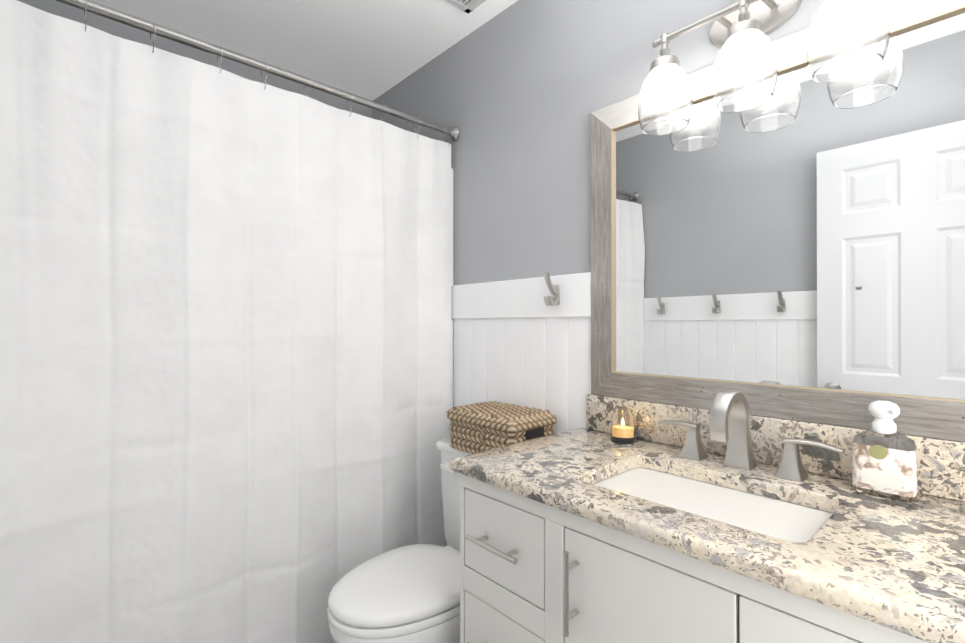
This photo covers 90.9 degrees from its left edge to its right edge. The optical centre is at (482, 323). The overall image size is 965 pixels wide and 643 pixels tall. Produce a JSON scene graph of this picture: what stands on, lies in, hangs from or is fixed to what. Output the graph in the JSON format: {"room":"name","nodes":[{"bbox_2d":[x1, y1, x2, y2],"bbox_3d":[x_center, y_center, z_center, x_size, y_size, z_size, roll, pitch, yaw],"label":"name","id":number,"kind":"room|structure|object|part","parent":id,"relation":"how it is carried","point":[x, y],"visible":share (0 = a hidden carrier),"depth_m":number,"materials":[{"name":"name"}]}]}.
{"room":"bathroom","nodes":[
{"label":"bathroom","id":0,"kind":"room"},
{"bbox_2d":[18,0,371,117],"bbox_3d":[-1.196,0.004,2.115,1.520,2.440,0.100,0,0,-42],"label":"wall","id":1,"kind":"structure","parent":0,"point":[104,24],"depth_m":2.02,"materials":[{"name":"paint"}]},
{"bbox_2d":[451,168,452,408],"bbox_3d":[-0.922,0.272,1.814,1.519,1.900,0.712,0,0,-42],"label":"trim","id":2,"kind":"structure","parent":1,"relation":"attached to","point":[451,285],"depth_m":2.06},
{"bbox_2d":[90,0,517,100],"bbox_3d":[-0.311,-1.270,1.151,1.720,0.100,2.724,0,0,-42],"label":"ceiling","id":3,"kind":"structure","parent":0,"point":[371,50],"depth_m":1.97,"materials":[{"name":"white paint"}]},
{"bbox_2d":[445,0,485,13],"bbox_3d":[-0.067,-1.211,1.633,0.310,0.014,0.306,0,0,-42],"label":"ceiling vent","id":4,"kind":"object","parent":3,"relation":"in","point":[468,6],"visible":1,"depth_m":1.79,"materials":[{"name":"grey plastic"}]},
{"bbox_2d":[372,0,824,318],"bbox_3d":[0.279,0.002,1.686,0.122,2.440,2.724,0,0,-42],"label":"wall","id":5,"kind":"structure","parent":0,"point":[517,93],"depth_m":1.73,"materials":[{"name":"paint"}]},
{"bbox_2d":[453,317,590,433],"bbox_3d":[0.115,0.596,1.794,0.004,1.252,0.716,0,0,-42],"label":"beadboard","id":6,"kind":"object","parent":5,"relation":"attached to","point":[543,363],"visible":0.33,"depth_m":1.74,"materials":[{"name":"white wood"}]},
{"bbox_2d":[542,272,559,305],"bbox_3d":[0.231,-0.115,1.606,0.063,0.112,0.030,0,0,-42],"label":"hook","id":7,"kind":"object","parent":5,"relation":"attached to","point":[554,299],"visible":0.98,"depth_m":1.60,"materials":[{"name":"silver metal"}]},
{"bbox_2d":[638,0,890,135],"bbox_3d":[0.625,-0.673,1.126,0.168,0.305,0.526,0,0,-42],"label":"sconce","id":8,"kind":"object","parent":5,"relation":"attached to","point":[848,39],"visible":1,"depth_m":1.08,"materials":[{"name":"glass"}]},
{"bbox_3d":[0.483,-0.596,1.259,0.138,0.152,0.138,0,0,-42],"label":"lamp shade","id":9,"kind":"part","parent":8,"relation":"part of","materials":[{"name":"clear glass"}]},
{"bbox_3d":[0.614,-0.596,1.115,0.138,0.152,0.138,0,0,-42],"label":"lamp shade","id":10,"kind":"part","parent":8,"relation":"part of","materials":[{"name":"clear glass"}]},
{"bbox_3d":[0.745,-0.597,0.972,0.138,0.152,0.138,0,0,-42],"label":"lamp shade","id":11,"kind":"part","parent":8,"relation":"part of","materials":[{"name":"clear glass"}]},
{"bbox_2d":[591,0,964,441],"bbox_3d":[0.714,-0.225,1.137,0.021,0.904,1.065,0,0,-42],"label":"mirror","id":12,"kind":"object","parent":5,"relation":"attached to","point":[793,248],"visible":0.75,"depth_m":1.11,"materials":[{"name":"clear glass"}]},
{"label":"frame","id":13,"kind":"part","parent":12,"relation":"part of","materials":[{"name":"grey wood"}]},
{"label":"frame","id":14,"kind":"part","parent":12,"relation":"part of","materials":[{"name":"beige wood"}]},
{"bbox_3d":[0.714,0.189,1.135,0.020,0.075,1.065,0,0,-42],"label":"frame","id":15,"kind":"part","parent":12,"relation":"part of","materials":[{"name":"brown wood"}]},
{"bbox_3d":[-0.311,1.270,1.142,1.720,0.100,2.724,0,0,-42],"label":"floor","id":16,"kind":"structure","parent":0,"visible":0},
{"bbox_2d":[327,438,470,642],"bbox_3d":[-0.136,0.833,1.518,0.722,0.773,0.490,0,0,-42],"label":"toilet","id":17,"kind":"object","parent":16,"relation":"on","point":[408,594],"visible":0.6,"depth_m":1.33,"materials":[{"name":"white ceramic"}]},
{"bbox_3d":[-0.227,0.786,1.434,0.475,0.066,0.372,0,0,-42],"label":"seat","id":18,"kind":"part","parent":17,"relation":"part of","materials":[{"name":"white plastic"}]},
{"bbox_3d":[-0.120,0.527,1.728,0.026,0.031,0.086,0,0,-42],"label":"handle","id":19,"kind":"part","parent":17,"relation":"part of","materials":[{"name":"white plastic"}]},
{"bbox_2d":[447,401,556,453],"bbox_3d":[0.062,0.371,1.663,0.232,0.148,0.338,0,0,-42],"label":"basket","id":20,"kind":"object","parent":17,"relation":"on","point":[480,427],"visible":0.83,"depth_m":1.58,"materials":[{"name":"brown wicker"}]},
{"bbox_2d":[450,390,964,642],"bbox_3d":[0.500,0.687,0.958,0.569,1.065,1.131,0,0,-42],"label":"bathroom vanity","id":21,"kind":"object","parent":16,"relation":"on","point":[727,518],"visible":0.98,"depth_m":0.92,"materials":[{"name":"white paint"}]},
{"bbox_2d":[611,408,634,443],"bbox_3d":[0.405,0.295,1.371,0.068,0.090,0.068,0,0,-42],"label":"candle","id":22,"kind":"object","parent":21,"relation":"on","point":[622,425],"visible":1,"depth_m":1.34,"materials":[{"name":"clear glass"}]},
{"bbox_2d":[657,390,843,481],"bbox_3d":[0.572,0.247,1.094,0.154,0.185,0.402,0,0,-42],"label":"faucet","id":23,"kind":"object","parent":21,"relation":"on","point":[738,465],"depth_m":1.10,"materials":[{"name":"silver metal"}]},
{"bbox_2d":[852,400,916,502],"bbox_3d":[0.793,0.246,0.939,0.063,0.185,0.095,0,0,-42],"label":"soap dispenser","id":24,"kind":"object","parent":21,"relation":"on","point":[884,458],"visible":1,"depth_m":0.92,"materials":[{"name":"clear glass"}]},
{"bbox_3d":[-0.908,-0.002,0.600,0.100,2.440,2.724,0,0,-42],"label":"wall","id":25,"kind":"structure","parent":0,"visible":0},
{"bbox_2d":[0,0,459,642],"bbox_3d":[-0.664,0.133,1.532,1.518,1.976,0.106,0,0,-42],"label":"shower curtain","id":26,"kind":"object","parent":25,"relation":"attached to","point":[224,352],"visible":0.98,"depth_m":1.39,"materials":[{"name":"white fabric"}]},
{"bbox_3d":[-0.678,-0.824,1.552,1.518,0.062,0.062,0,0,-42],"label":"rod","id":27,"kind":"part","parent":26,"relation":"part of","materials":[{"name":"silver metal"}]}
]}

